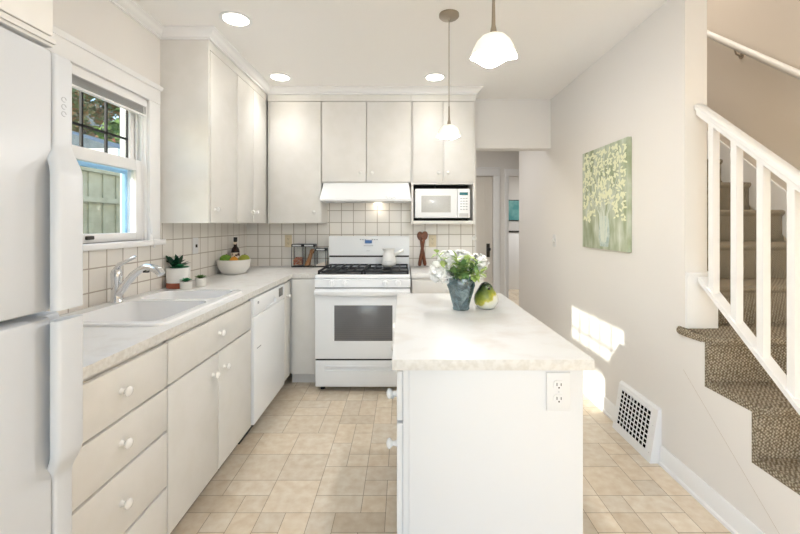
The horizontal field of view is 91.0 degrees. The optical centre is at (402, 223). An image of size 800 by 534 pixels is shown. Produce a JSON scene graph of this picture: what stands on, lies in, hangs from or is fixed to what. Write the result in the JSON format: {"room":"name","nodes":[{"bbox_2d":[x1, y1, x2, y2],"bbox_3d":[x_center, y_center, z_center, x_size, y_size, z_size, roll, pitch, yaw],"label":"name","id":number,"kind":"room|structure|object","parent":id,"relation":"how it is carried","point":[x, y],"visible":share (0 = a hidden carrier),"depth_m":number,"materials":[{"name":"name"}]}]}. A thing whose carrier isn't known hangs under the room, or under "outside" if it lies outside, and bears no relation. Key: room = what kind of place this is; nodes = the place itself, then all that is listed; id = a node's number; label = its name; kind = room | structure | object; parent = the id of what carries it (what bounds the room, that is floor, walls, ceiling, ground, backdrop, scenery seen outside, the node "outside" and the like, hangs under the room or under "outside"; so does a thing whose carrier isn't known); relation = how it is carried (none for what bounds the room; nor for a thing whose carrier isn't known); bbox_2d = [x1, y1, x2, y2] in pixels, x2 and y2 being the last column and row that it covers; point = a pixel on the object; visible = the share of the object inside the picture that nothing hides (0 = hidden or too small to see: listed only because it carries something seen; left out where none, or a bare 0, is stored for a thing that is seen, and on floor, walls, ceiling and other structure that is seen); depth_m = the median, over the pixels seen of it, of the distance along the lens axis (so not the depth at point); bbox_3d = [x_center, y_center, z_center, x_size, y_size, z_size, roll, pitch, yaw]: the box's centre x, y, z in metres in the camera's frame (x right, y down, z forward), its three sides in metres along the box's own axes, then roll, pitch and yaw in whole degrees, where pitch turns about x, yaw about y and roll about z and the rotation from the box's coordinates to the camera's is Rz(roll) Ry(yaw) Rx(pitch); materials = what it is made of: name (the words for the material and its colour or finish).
{"room":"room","nodes":[
{"label":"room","id":0,"kind":"room"},
{"bbox_2d":[0,0,55,47],"bbox_3d":[-1.145,-0.800,0.468,0.745,0.817,0.816,0,0,0],"label":"upper cabinet","id":1,"kind":"object","parent":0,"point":[32,20],"visible":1,"depth_m":0.82,"materials":[{"name":"white wood"}]},
{"bbox_2d":[53,0,218,289],"bbox_3d":[-1.598,0.100,0.325,0.160,2.620,7.250,0,0,0],"label":"wall","id":2,"kind":"structure","parent":0,"point":[99,24],"depth_m":2.06,"materials":[{"name":"white paint"}]},
{"bbox_2d":[46,25,165,250],"bbox_3d":[-1.591,-0.358,1.865,0.235,0.970,1.170,0,0,0],"label":"window","id":3,"kind":"structure","parent":2,"relation":"in","point":[136,225],"depth_m":2.26,"materials":[{"name":"white wood"}]},
{"bbox_2d":[72,66,154,247],"bbox_3d":[-1.498,-0.290,1.871,0.071,0.863,0.909,0,0,0],"label":"window blind","id":4,"kind":"object","parent":3,"relation":"attached to","point":[82,81],"visible":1,"depth_m":2.04,"materials":[{"name":"white"}]},
{"bbox_2d":[47,222,246,314],"bbox_3d":[-1.514,0.197,2.376,0.008,0.414,2.851,0,0,0],"label":"tile backsplash","id":5,"kind":"structure","parent":2,"relation":"attached to","point":[215,240],"depth_m":2.48,"materials":[{"name":"tile"}]},
{"bbox_2d":[193,238,197,253],"bbox_3d":[-1.502,0.158,2.854,0.016,0.116,0.072,0,0,0],"label":"light switch","id":6,"kind":"object","parent":2,"relation":"attached to","point":[195,240],"visible":1,"depth_m":2.85,"materials":[{"name":"white plastic"}]},
{"bbox_2d":[160,40,236,222],"bbox_3d":[-1.347,-0.608,2.667,0.340,1.203,0.421,0,0,0],"label":"upper cabinet","id":7,"kind":"object","parent":2,"relation":"attached to","point":[198,107],"visible":0.97,"depth_m":2.46,"materials":[{"name":"white wood"}]},
{"bbox_2d":[237,67,267,222],"bbox_3d":[-1.347,-0.608,3.340,0.340,1.203,0.923,0,0,0],"label":"upper cabinet","id":8,"kind":"object","parent":2,"relation":"attached to","point":[252,103],"visible":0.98,"depth_m":3.14,"materials":[{"name":"white wood"}]},
{"bbox_2d":[108,0,482,99],"bbox_3d":[-0.871,-1.181,2.749,1.497,0.058,3.656,0,0,40],"label":"trim","id":9,"kind":"structure","parent":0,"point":[131,8],"depth_m":3.22,"materials":[{"name":"white wood"}]},
{"bbox_2d":[133,0,667,98],"bbox_3d":[1.461,-1.240,2.650,6.278,0.060,11.900,0,0,0],"label":"ceiling","id":10,"kind":"structure","parent":0,"point":[312,42],"depth_m":2.54,"materials":[{"name":"white paint"}]},
{"bbox_2d":[219,11,251,27],"bbox_3d":[-0.986,-1.206,2.320,0.182,0.007,0.182,0,0,0],"label":"recessed light","id":11,"kind":"object","parent":10,"relation":"in","point":[232,18],"visible":1,"depth_m":2.31,"materials":[{"name":"white glass"}]},
{"bbox_2d":[268,73,290,81],"bbox_3d":[-1.012,-1.206,3.235,0.182,0.007,0.182,0,0,0],"label":"recessed light","id":12,"kind":"object","parent":10,"relation":"in","point":[281,77],"visible":1,"depth_m":3.23,"materials":[{"name":"white glass"}]},
{"bbox_2d":[424,73,445,81],"bbox_3d":[0.263,-1.206,3.235,0.182,0.007,0.182,0,0,0],"label":"recessed light","id":13,"kind":"object","parent":10,"relation":"in","point":[434,77],"visible":1,"depth_m":3.23,"materials":[{"name":"white glass"}]},
{"bbox_2d":[437,9,460,138],"bbox_3d":[0.266,-0.855,2.270,0.137,0.710,0.137,0,0,0],"label":"pendant lamp","id":14,"kind":"object","parent":10,"relation":"hanging from","point":[448,131],"visible":1,"depth_m":2.24,"materials":[{"name":"white glass"}]},
{"bbox_2d":[447,106,450,123],"bbox_3d":[0.266,-0.625,2.270,0.022,0.113,0.022,0,0,0],"label":"socket","id":15,"kind":"object","parent":14,"relation":"attached to","point":[449,122],"depth_m":2.27,"materials":[{"name":"gold metal"}]},
{"bbox_2d":[470,0,517,67],"bbox_3d":[0.274,-0.855,1.190,0.134,0.710,0.134,0,0,-43],"label":"pendant lamp","id":16,"kind":"object","parent":10,"relation":"hanging from","point":[493,48],"visible":1,"depth_m":1.19,"materials":[{"name":"white glass"}]},
{"bbox_2d":[490,0,496,31],"bbox_3d":[0.274,-0.625,1.190,0.022,0.113,0.022,0,0,0],"label":"socket","id":17,"kind":"object","parent":16,"relation":"attached to","point":[493,26],"depth_m":1.19,"materials":[{"name":"gold metal"}]},
{"bbox_2d":[288,99,550,280],"bbox_3d":[-0.042,0.100,3.875,2.953,2.620,0.130,0,0,0],"label":"wall","id":18,"kind":"structure","parent":0,"point":[500,124],"depth_m":3.81,"materials":[{"name":"white paint"}]},
{"bbox_2d":[285,235,291,246],"bbox_3d":[-1.108,0.165,3.797,0.068,0.117,0.009,0,0,0],"label":"wall outlet","id":19,"kind":"object","parent":18,"relation":"attached to","point":[288,238],"visible":0.94,"depth_m":3.80,"materials":[{"name":"beige plastic"}]},
{"bbox_2d":[267,95,327,222],"bbox_3d":[-0.970,-0.608,3.635,0.480,1.203,0.332,0,0,0],"label":"upper cabinet","id":20,"kind":"object","parent":18,"relation":"attached to","point":[295,185],"visible":0.98,"depth_m":3.50,"materials":[{"name":"white wood"}]},
{"bbox_2d":[247,187,474,265],"bbox_3d":[-0.411,0.022,3.806,2.213,0.764,0.008,0,0,0],"label":"tile backsplash","id":21,"kind":"structure","parent":18,"relation":"attached to","point":[265,241],"depth_m":3.80,"materials":[{"name":"tile"}]},
{"bbox_2d":[320,183,410,204],"bbox_3d":[-0.329,-0.275,3.618,0.799,0.186,0.366,0,0,0],"label":"range hood","id":22,"kind":"object","parent":18,"relation":"attached to","point":[376,193],"visible":1,"depth_m":3.48,"materials":[{"name":"white metal"}]},
{"bbox_2d":[321,95,410,185],"bbox_3d":[-0.329,-0.789,3.635,0.800,0.839,0.332,0,0,0],"label":"upper cabinet","id":23,"kind":"object","parent":18,"relation":"attached to","point":[366,138],"visible":0.99,"depth_m":3.50,"materials":[{"name":"white wood"}]},
{"bbox_2d":[429,235,435,246],"bbox_3d":[0.285,0.165,3.797,0.072,0.117,0.009,0,0,0],"label":"wall outlet","id":24,"kind":"object","parent":18,"relation":"attached to","point":[432,238],"visible":1,"depth_m":3.80,"materials":[{"name":"beige plastic"}]},
{"bbox_2d":[411,95,474,223],"bbox_3d":[0.359,-0.605,3.635,0.572,1.209,0.332,0,0,0],"label":"upper cabinet","id":25,"kind":"object","parent":18,"relation":"attached to","point":[442,163],"visible":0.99,"depth_m":3.50,"materials":[{"name":"white wood"}]},
{"bbox_2d":[414,186,469,220],"bbox_3d":[0.350,-0.194,3.628,0.487,0.327,0.304,0,0,0],"label":"microwave","id":26,"kind":"object","parent":25,"relation":"in","point":[428,203],"visible":1,"depth_m":3.48,"materials":[{"name":"white"}]},
{"bbox_2d":[411,183,474,223],"bbox_3d":[0.359,-0.185,3.652,0.572,0.370,0.297,0,0,0],"label":"niche shelf","id":27,"kind":"object","parent":25,"relation":"attached to","point":[471,186],"depth_m":3.53,"materials":[{"name":"white wood"}]},
{"bbox_2d":[171,289,731,533],"bbox_3d":[0.514,1.370,2.730,4.176,0.080,11.960,0,0,0],"label":"floor","id":28,"kind":"structure","parent":0,"point":[316,460],"depth_m":2.05,"materials":[{"name":"tile"}]},
{"bbox_2d":[0,26,82,533],"bbox_3d":[-1.108,0.477,0.501,0.780,1.706,0.803,0,0,0],"label":"refrigerator","id":29,"kind":"object","parent":28,"relation":"on","point":[41,177],"visible":1,"depth_m":0.81,"materials":[{"name":"white metal"}]},
{"bbox_2d":[72,341,166,533],"bbox_3d":[-1.196,0.885,1.270,0.638,0.889,0.509,0,0,0],"label":"base cabinet","id":30,"kind":"object","parent":28,"relation":"on","point":[119,470],"visible":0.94,"depth_m":1.29,"materials":[{"name":"beige wood"}]},
{"bbox_2d":[163,300,250,533],"bbox_3d":[-1.196,0.885,1.946,0.638,0.889,0.841,0,0,0],"label":"base cabinet","id":31,"kind":"object","parent":28,"relation":"on","point":[208,387],"visible":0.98,"depth_m":1.80,"materials":[{"name":"beige wood"}]},
{"bbox_2d":[83,266,324,379],"bbox_3d":[-1.106,0.422,2.365,0.806,0.034,2.871,0,0,0],"label":"countertop","id":32,"kind":"structure","parent":31,"relation":"on","point":[103,347],"depth_m":1.55,"materials":[{"name":"stone"}]},
{"bbox_2d":[109,256,164,302],"bbox_3d":[-1.331,0.275,1.970,0.295,0.235,0.062,0,0,8],"label":"faucet","id":33,"kind":"object","parent":32,"relation":"on","point":[118,287],"visible":1,"depth_m":1.96,"materials":[{"name":"silver metal"}]},
{"bbox_2d":[59,290,242,326],"bbox_3d":[-1.218,0.493,1.954,0.547,0.200,0.817,0,0,0],"label":"sink","id":34,"kind":"object","parent":32,"relation":"in","point":[153,308],"visible":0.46,"depth_m":2.01,"materials":[{"name":"white ceramic"}]},
{"bbox_2d":[166,254,190,288],"bbox_3d":[-1.442,0.299,2.513,0.150,0.210,0.211,0,0,-25],"label":"potted plant","id":35,"kind":"object","parent":32,"relation":"on","point":[178,271],"visible":0.9,"depth_m":2.45,"materials":[{"name":"green plant"}]},
{"bbox_2d":[180,278,191,289],"bbox_3d":[-1.335,0.368,2.418,0.081,0.073,0.079,0,0,0],"label":"potted succulent","id":36,"kind":"object","parent":32,"relation":"on","point":[185,283],"visible":0.98,"depth_m":2.40,"materials":[{"name":"white ceramic"}]},
{"bbox_2d":[195,274,206,286],"bbox_3d":[-1.315,0.368,2.556,0.078,0.074,0.076,0,0,0],"label":"potted succulent","id":37,"kind":"object","parent":32,"relation":"on","point":[200,281],"visible":1,"depth_m":2.53,"materials":[{"name":"white ceramic"}]},
{"bbox_2d":[216,258,250,274],"bbox_3d":[-1.378,0.346,3.205,0.262,0.117,0.262,0,0,0],"label":"fruit bowl","id":38,"kind":"object","parent":32,"relation":"on","point":[236,267],"visible":0.85,"depth_m":3.11,"materials":[{"name":"white ceramic"}]},
{"bbox_2d":[219,254,230,260],"bbox_3d":[-1.436,0.283,3.185,0.096,0.086,0.086,0,0,0],"label":"lime","id":39,"kind":"object","parent":38,"relation":"in","point":[226,257],"visible":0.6,"depth_m":3.15,"materials":[{"name":"green plant"}]},
{"bbox_2d":[229,256,237,260],"bbox_3d":[-1.366,0.293,3.175,0.068,0.075,0.068,0,0,0],"label":"orange","id":40,"kind":"object","parent":38,"relation":"in","point":[234,258],"visible":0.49,"depth_m":3.15,"materials":[{"name":"orange food"}]},
{"bbox_2d":[239,254,249,259],"bbox_3d":[-1.303,0.283,3.225,0.088,0.080,0.080,0,0,0],"label":"lemon","id":41,"kind":"object","parent":38,"relation":"in","point":[242,257],"visible":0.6,"depth_m":3.20,"materials":[{"name":"yellow plant"}]},
{"bbox_2d":[231,237,239,257],"bbox_3d":[-1.452,0.259,3.405,0.074,0.290,0.074,0,0,0],"label":"wine bottle","id":42,"kind":"object","parent":32,"relation":"on","point":[235,251],"visible":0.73,"depth_m":3.38,"materials":[{"name":"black glass"}]},
{"bbox_2d":[291,244,303,266],"bbox_3d":[-0.993,0.296,3.728,0.104,0.216,0.108,0,0,0],"label":"glass canister","id":43,"kind":"object","parent":32,"relation":"on","point":[292,245],"visible":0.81,"depth_m":3.67,"materials":[{"name":"black glass"}]},
{"bbox_2d":[293,257,303,264],"bbox_3d":[-0.993,0.351,3.728,0.088,0.080,0.089,0,0,0],"label":"sweets","id":44,"kind":"object","parent":43,"relation":"on","point":[300,262],"visible":1,"depth_m":3.71,"materials":[{"name":"food"}]},
{"bbox_2d":[303,244,316,266],"bbox_3d":[-0.882,0.296,3.728,0.108,0.216,0.108,0,0,0],"label":"glass canister","id":45,"kind":"object","parent":32,"relation":"on","point":[304,245],"visible":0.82,"depth_m":3.68,"materials":[{"name":"black glass"}]},
{"bbox_2d":[304,249,313,265],"bbox_3d":[-0.882,0.312,3.729,0.090,0.160,0.093,0,0,0],"label":"breadsticks","id":46,"kind":"object","parent":45,"relation":"on","point":[308,262],"visible":0.95,"depth_m":3.69,"materials":[{"name":"brown food"}]},
{"bbox_2d":[315,248,327,266],"bbox_3d":[-0.772,0.316,3.728,0.101,0.178,0.108,0,0,0],"label":"glass canister","id":47,"kind":"object","parent":32,"relation":"on","point":[316,249],"visible":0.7,"depth_m":3.68,"materials":[{"name":"black glass"}]},
{"bbox_2d":[316,261,326,265],"bbox_3d":[-0.772,0.373,3.728,0.089,0.038,0.095,0,0,0],"label":"flour","id":48,"kind":"object","parent":47,"relation":"on","point":[322,263],"visible":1,"depth_m":3.68,"materials":[{"name":"beige food"}]},
{"bbox_2d":[238,284,283,443],"bbox_3d":[-1.207,0.887,2.681,0.616,0.885,0.618,0,0,0],"label":"dishwasher","id":49,"kind":"object","parent":28,"relation":"on","point":[267,307],"visible":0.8,"depth_m":2.59,"materials":[{"name":"white metal"}]},
{"bbox_2d":[281,280,290,381],"bbox_3d":[-1.196,0.885,3.083,0.638,0.889,0.175,0,0,0],"label":"base cabinet","id":50,"kind":"object","parent":28,"relation":"on","point":[287,295],"visible":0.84,"depth_m":3.08,"materials":[{"name":"beige wood"}]},
{"bbox_2d":[289,278,315,381],"bbox_3d":[-0.818,0.885,3.504,0.224,0.889,0.608,0,0,0],"label":"base cabinet","id":51,"kind":"object","parent":28,"relation":"on","point":[302,299],"visible":0.54,"depth_m":3.20,"materials":[{"name":"white paint"}]},
{"bbox_2d":[314,236,410,388],"bbox_3d":[-0.319,0.721,3.428,0.758,1.218,0.740,0,0,0],"label":"gas range","id":52,"kind":"object","parent":28,"relation":"on","point":[355,294],"visible":0.88,"depth_m":3.10,"materials":[{"name":"white metal"}]},
{"bbox_2d":[315,267,410,278],"bbox_3d":[-0.319,0.420,3.428,0.758,0.030,0.625,0,0,0],"label":"cooktop","id":53,"kind":"object","parent":52,"relation":"in","point":[321,274],"depth_m":3.15,"materials":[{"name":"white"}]},
{"bbox_2d":[382,248,403,266],"bbox_3d":[-0.099,0.296,3.484,0.193,0.155,0.134,0,0,29],"label":"pitcher","id":54,"kind":"object","parent":52,"relation":"on","point":[388,259],"visible":1,"depth_m":3.46,"materials":[{"name":"white ceramic"}]},
{"bbox_2d":[410,272,483,292],"bbox_3d":[0.366,0.885,3.487,0.588,0.889,0.642,0,0,0],"label":"base cabinet","id":55,"kind":"object","parent":28,"relation":"on","point":[418,285],"visible":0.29,"depth_m":3.20,"materials":[{"name":"white paint"}]},
{"bbox_2d":[410,266,484,277],"bbox_3d":[0.366,0.422,3.499,0.596,0.034,0.604,0,0,0],"label":"countertop","id":56,"kind":"structure","parent":55,"relation":"on","point":[416,271],"depth_m":3.28,"materials":[{"name":"stone"}]},
{"bbox_2d":[417,232,426,265],"bbox_3d":[0.181,0.237,3.776,0.093,0.328,0.034,0,0,20],"label":"wooden spoon","id":57,"kind":"object","parent":56,"relation":"on","point":[419,234],"visible":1,"depth_m":3.77,"materials":[{"name":"red wood"}]},
{"bbox_2d":[418,231,427,265],"bbox_3d":[0.187,0.235,3.755,0.102,0.332,0.035,0,0,-31],"label":"wooden spoon","id":58,"kind":"object","parent":56,"relation":"on","point":[424,235],"visible":1,"depth_m":3.74,"materials":[{"name":"red wood"}]},
{"bbox_2d":[386,323,582,533],"bbox_3d":[0.247,0.885,1.734,0.600,0.890,1.082,0,0,0],"label":"base cabinet","id":59,"kind":"object","parent":28,"relation":"on","point":[479,451],"visible":0.61,"depth_m":1.19,"materials":[{"name":"white wood"}]},
{"bbox_2d":[392,293,593,369],"bbox_3d":[0.271,0.422,1.736,0.607,0.034,1.121,0,0,0],"label":"countertop","id":60,"kind":"structure","parent":59,"relation":"on","point":[432,331],"depth_m":1.38,"materials":[{"name":"stone"}]},
{"bbox_2d":[474,282,497,309],"bbox_3d":[0.398,0.340,1.914,0.116,0.130,0.186,0,0,0],"label":"bird","id":61,"kind":"object","parent":60,"relation":"on","point":[485,297],"visible":1,"depth_m":1.84},
{"bbox_3d":[0.274,0.330,1.865,0.133,0.150,0.134,0,0,0],"label":"glass vase","id":62,"kind":"object","parent":60,"relation":"on","visible":0},
{"bbox_2d":[428,260,462,303],"bbox_3d":[0.192,0.276,1.858,0.147,0.218,0.124,0,0,-45],"label":"flower","id":63,"kind":"object","parent":62,"relation":"in","point":[437,272],"visible":0.82,"depth_m":1.83,"materials":[{"name":"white plant"}]},
{"bbox_2d":[431,249,463,304],"bbox_3d":[0.201,0.250,1.843,0.170,0.270,0.077,0,0,-41],"label":"leaf sprig","id":64,"kind":"object","parent":62,"relation":"in","point":[442,262],"visible":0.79,"depth_m":1.82,"materials":[{"name":"green plant"}]},
{"bbox_2d":[436,250,462,304],"bbox_3d":[0.221,0.254,1.897,0.122,0.262,0.120,0,0,0],"label":"flower","id":65,"kind":"object","parent":62,"relation":"in","point":[448,253],"visible":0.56,"depth_m":1.87,"materials":[{"name":"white plant"}]},
{"bbox_2d":[447,265,465,297],"bbox_3d":[0.252,0.286,1.807,0.108,0.198,0.106,0,0,-22],"label":"leaf sprig","id":66,"kind":"object","parent":62,"relation":"in","point":[452,269],"visible":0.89,"depth_m":1.80,"materials":[{"name":"green plant"}]},
{"bbox_2d":[452,250,465,304],"bbox_3d":[0.252,0.251,1.823,0.075,0.268,0.102,0,0,0],"label":"leaf sprig","id":67,"kind":"object","parent":62,"relation":"in","point":[456,260],"visible":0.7,"depth_m":1.80,"materials":[{"name":"green plant"}]},
{"bbox_2d":[454,259,469,288],"bbox_3d":[0.268,0.270,1.801,0.089,0.230,0.123,0,0,-29],"label":"leaf sprig","id":68,"kind":"object","parent":62,"relation":"in","point":[462,264],"visible":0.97,"depth_m":1.78,"materials":[{"name":"green plant"}]},
{"bbox_2d":[454,281,468,295],"bbox_3d":[0.277,0.307,1.868,0.070,0.072,0.051,0,0,0],"label":"submerged stone","id":69,"kind":"object","parent":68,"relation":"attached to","point":[467,284],"visible":0.78,"depth_m":1.86,"materials":[{"name":"grey stone"}]},
{"bbox_2d":[456,249,470,304],"bbox_3d":[0.289,0.254,1.915,0.101,0.262,0.099,0,0,-27],"label":"flower","id":70,"kind":"object","parent":62,"relation":"in","point":[461,252],"visible":0.37,"depth_m":1.89,"materials":[{"name":"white plant"}]},
{"bbox_2d":[461,255,476,296],"bbox_3d":[0.296,0.264,1.818,0.078,0.243,0.121,0,0,0],"label":"leaf sprig","id":71,"kind":"object","parent":62,"relation":"in","point":[468,257],"visible":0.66,"depth_m":1.81,"materials":[{"name":"green plant"}]},
{"bbox_2d":[463,258,481,290],"bbox_3d":[0.309,0.269,1.824,0.128,0.233,0.076,0,0,42],"label":"leaf sprig","id":72,"kind":"object","parent":62,"relation":"in","point":[475,267],"visible":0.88,"depth_m":1.81,"materials":[{"name":"green plant"}]},
{"bbox_2d":[458,267,487,304],"bbox_3d":[0.329,0.291,1.826,0.130,0.188,0.095,0,0,0],"label":"leaf sprig","id":73,"kind":"object","parent":62,"relation":"in","point":[477,276],"visible":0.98,"depth_m":1.81,"materials":[{"name":"green plant"}]},
{"bbox_2d":[459,253,488,304],"bbox_3d":[0.349,0.263,1.871,0.116,0.244,0.126,0,0,42],"label":"flower","id":74,"kind":"object","parent":62,"relation":"in","point":[482,258],"visible":0.52,"depth_m":1.85,"materials":[{"name":"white plant"}]},
{"bbox_2d":[546,372,569,410],"bbox_3d":[0.470,0.507,1.188,0.072,0.117,0.009,0,0,0],"label":"wall outlet","id":75,"kind":"object","parent":59,"relation":"attached to","point":[557,383],"visible":1,"depth_m":1.19,"materials":[{"name":"white plastic"}]},
{"bbox_2d":[553,394,564,403],"bbox_3d":[0.470,0.528,1.186,0.033,0.029,0.003,0,0,0],"label":"socket","id":76,"kind":"object","parent":75,"relation":"attached to","point":[557,398],"depth_m":1.18,"materials":[{"name":"grey plastic"}]},
{"bbox_2d":[553,380,564,389],"bbox_3d":[0.470,0.486,1.186,0.033,0.029,0.003,0,0,0],"label":"socket","id":77,"kind":"object","parent":75,"relation":"attached to","point":[557,384],"depth_m":1.18,"materials":[{"name":"grey plastic"}]},
{"bbox_2d":[509,231,518,288],"bbox_3d":[2.500,0.738,8.235,1.040,1.185,0.510,0,0,0],"label":"base cabinet","id":78,"kind":"object","parent":28,"relation":"on","point":[513,235],"visible":0.05,"depth_m":8.00,"materials":[{"name":"white wood"}]},
{"bbox_2d":[676,159,799,494],"bbox_3d":[1.954,-0.106,2.827,1.087,2.871,3.528,0,0,0],"label":"staircase","id":79,"kind":"structure","parent":28,"relation":"on","point":[732,371],"depth_m":1.83,"materials":[{"name":"carpet"}]},
{"bbox_2d":[694,104,799,414],"bbox_3d":[1.507,0.359,1.468,0.110,1.941,1.056,0,0,0],"label":"stair railing","id":80,"kind":"object","parent":28,"relation":"on","point":[767,162],"visible":1,"depth_m":1.65,"materials":[{"name":"white wood"}]},
{"bbox_2d":[476,151,518,295],"bbox_3d":[1.541,0.100,5.390,6.118,2.620,1.060,0,0,0],"label":"wall","id":81,"kind":"structure","parent":0,"point":[503,159],"depth_m":5.80,"materials":[{"name":"white paint"}]},
{"bbox_2d":[476,176,491,284],"bbox_3d":[0.940,0.310,5.799,0.770,2.031,0.122,0,0,0],"label":"door","id":82,"kind":"structure","parent":81,"relation":"in","point":[483,183],"depth_m":5.82,"materials":[{"name":"beige paint"}]},
{"bbox_2d":[476,167,500,292],"bbox_3d":[0.940,0.247,5.783,0.990,2.165,0.034,0,0,0],"label":"trim","id":83,"kind":"structure","parent":81,"relation":"attached to","point":[480,171],"depth_m":5.78,"materials":[{"name":"white wood"}]},
{"bbox_2d":[505,169,518,298],"bbox_3d":[1.972,0.260,5.790,0.945,2.140,0.020,0,0,0],"label":"trim","id":84,"kind":"structure","parent":81,"relation":"attached to","point":[508,172],"depth_m":5.78,"materials":[{"name":"white wood"}]},
{"bbox_2d":[509,177,518,230],"bbox_3d":[1.491,0.100,6.275,6.218,2.620,4.650,0,0,0],"label":"wall","id":85,"kind":"structure","parent":0,"point":[513,181],"depth_m":8.50,"materials":[{"name":"white paint"}]},
{"bbox_2d":[509,200,518,220],"bbox_3d":[2.530,-0.295,8.482,0.540,0.450,0.032,0,0,0],"label":"framed picture","id":86,"kind":"object","parent":85,"relation":"attached to","point":[513,204],"visible":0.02,"depth_m":8.46,"materials":[{"name":"teal"}]},
{"bbox_2d":[519,0,778,533],"bbox_3d":[1.491,-1.130,2.983,0.112,5.080,3.754,0,0,0],"label":"wall","id":87,"kind":"structure","parent":0,"point":[623,310],"depth_m":2.35,"materials":[{"name":"white paint"}]},
{"bbox_2d":[552,234,555,246],"bbox_3d":[1.424,0.156,3.720,0.021,0.116,0.072,0,0,0],"label":"light switch","id":88,"kind":"object","parent":87,"relation":"attached to","point":[554,235],"visible":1,"depth_m":3.71,"materials":[{"name":"white plastic"}]},
{"bbox_2d":[583,137,631,251],"bbox_3d":[1.419,-0.185,2.773,0.029,0.726,0.623,0,0,0],"label":"canvas painting","id":89,"kind":"object","parent":87,"relation":"attached to","point":[607,169],"visible":1,"depth_m":2.68,"materials":[{"name":"green fabric"}]},
{"bbox_2d":[599,216,609,246],"bbox_3d":[1.409,0.051,2.753,0.001,0.215,0.150,0,0,0],"label":"vase","id":90,"kind":"object","parent":89,"relation":"on","point":[604,221],"depth_m":2.75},
{"bbox_2d":[612,381,661,463],"bbox_3d":[1.402,1.177,2.376,0.066,0.304,0.392,0,0,0],"label":"air vent","id":91,"kind":"object","parent":87,"relation":"in","point":[637,419],"visible":1,"depth_m":2.32,"materials":[{"name":"white metal"}]},
{"bbox_2d":[616,388,652,450],"bbox_3d":[1.391,1.170,2.377,0.039,0.226,0.311,0,0,0],"label":"grille","id":92,"kind":"object","parent":91,"relation":"attached to","point":[634,416],"depth_m":2.36,"materials":[{"name":"white metal"}]},
{"bbox_2d":[583,378,764,533],"bbox_3d":[1.424,1.278,3.030,0.022,0.104,3.660,0,0,0],"label":"baseboard","id":93,"kind":"structure","parent":87,"relation":"attached to","point":[732,519],"depth_m":1.90,"materials":[{"name":"white"}]},
{"bbox_2d":[685,271,717,327],"bbox_3d":[1.515,0.387,2.023,0.158,0.280,0.085,0,0,0],"label":"trim","id":94,"kind":"structure","parent":87,"relation":"attached to","point":[701,311],"depth_m":1.99,"materials":[{"name":"white"}]},
{"bbox_2d":[683,336,799,533],"bbox_3d":[1.430,0.892,1.553,0.010,0.664,0.894,0,0,0],"label":"trim","id":95,"kind":"structure","parent":87,"relation":"attached to","point":[733,421],"depth_m":1.65,"materials":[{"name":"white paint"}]},
{"bbox_2d":[707,0,799,241],"bbox_3d":[2.045,-1.160,0.810,1.110,5.140,8.220,0,0,0],"label":"wall","id":96,"kind":"structure","parent":0,"point":[761,100],"depth_m":2.76,"materials":[{"name":"beige paint"}]},
{"bbox_2d":[707,130,786,238],"bbox_3d":[2.493,-0.264,2.800,0.012,2.956,3.200,0,0,0],"label":"trim","id":97,"kind":"structure","parent":96,"relation":"attached to","point":[778,194],"depth_m":2.80,"materials":[{"name":"white paint"}]},
{"bbox_2d":[707,30,799,79],"bbox_3d":[2.461,-1.148,2.700,0.078,2.524,3.029,0,0,0],"label":"wall handrail","id":98,"kind":"object","parent":96,"relation":"attached to","point":[789,70],"visible":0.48,"depth_m":2.71,"materials":[{"name":"white wood"}]},
{"label":"outside","id":99,"kind":"structure","parent":0,"visible":0},
{"bbox_3d":[-15.989,2.005,14.000,28.022,0.150,52.000,0,0,0],"label":"ground","id":100,"kind":"structure","parent":99,"visible":0},
{"bbox_2d":[72,88,119,142],"bbox_3d":[-18.842,-3.996,23.391,6.710,11.860,5.554,0,0,-42],"label":"leafy tree","id":101,"kind":"object","parent":100,"relation":"on","point":[95,109],"visible":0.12,"depth_m":22.96,"materials":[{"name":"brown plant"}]},
{"bbox_2d":[72,131,119,172],"bbox_3d":[-9.275,-0.345,13.300,5.050,4.550,8.000,0,0,0],"label":"garage","id":102,"kind":"structure","parent":100,"relation":"on","point":[90,142],"depth_m":9.30,"materials":[{"name":"white"}]},
{"bbox_2d":[80,166,119,233],"bbox_3d":[-3.605,0.647,5.271,0.130,2.565,7.542,0,0,0],"label":"fence","id":103,"kind":"object","parent":100,"relation":"on","point":[101,188],"visible":0.02,"depth_m":4.68,"materials":[{"name":"grey wood"}]},
{"bbox_2d":[86,115,115,141],"bbox_3d":[-24.500,-3.270,33.500,6.800,10.400,5.800,0,0,0],"label":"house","id":104,"kind":"structure","parent":100,"relation":"on","point":[90,120],"depth_m":30.60,"materials":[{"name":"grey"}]},
{"bbox_2d":[92,108,119,143],"bbox_3d":[-13.423,-2.607,19.816,3.950,9.085,3.146,0,0,24],"label":"leafy tree","id":105,"kind":"object","parent":100,"relation":"on","point":[113,126],"visible":0.02,"depth_m":19.21,"materials":[{"name":"green plant"}]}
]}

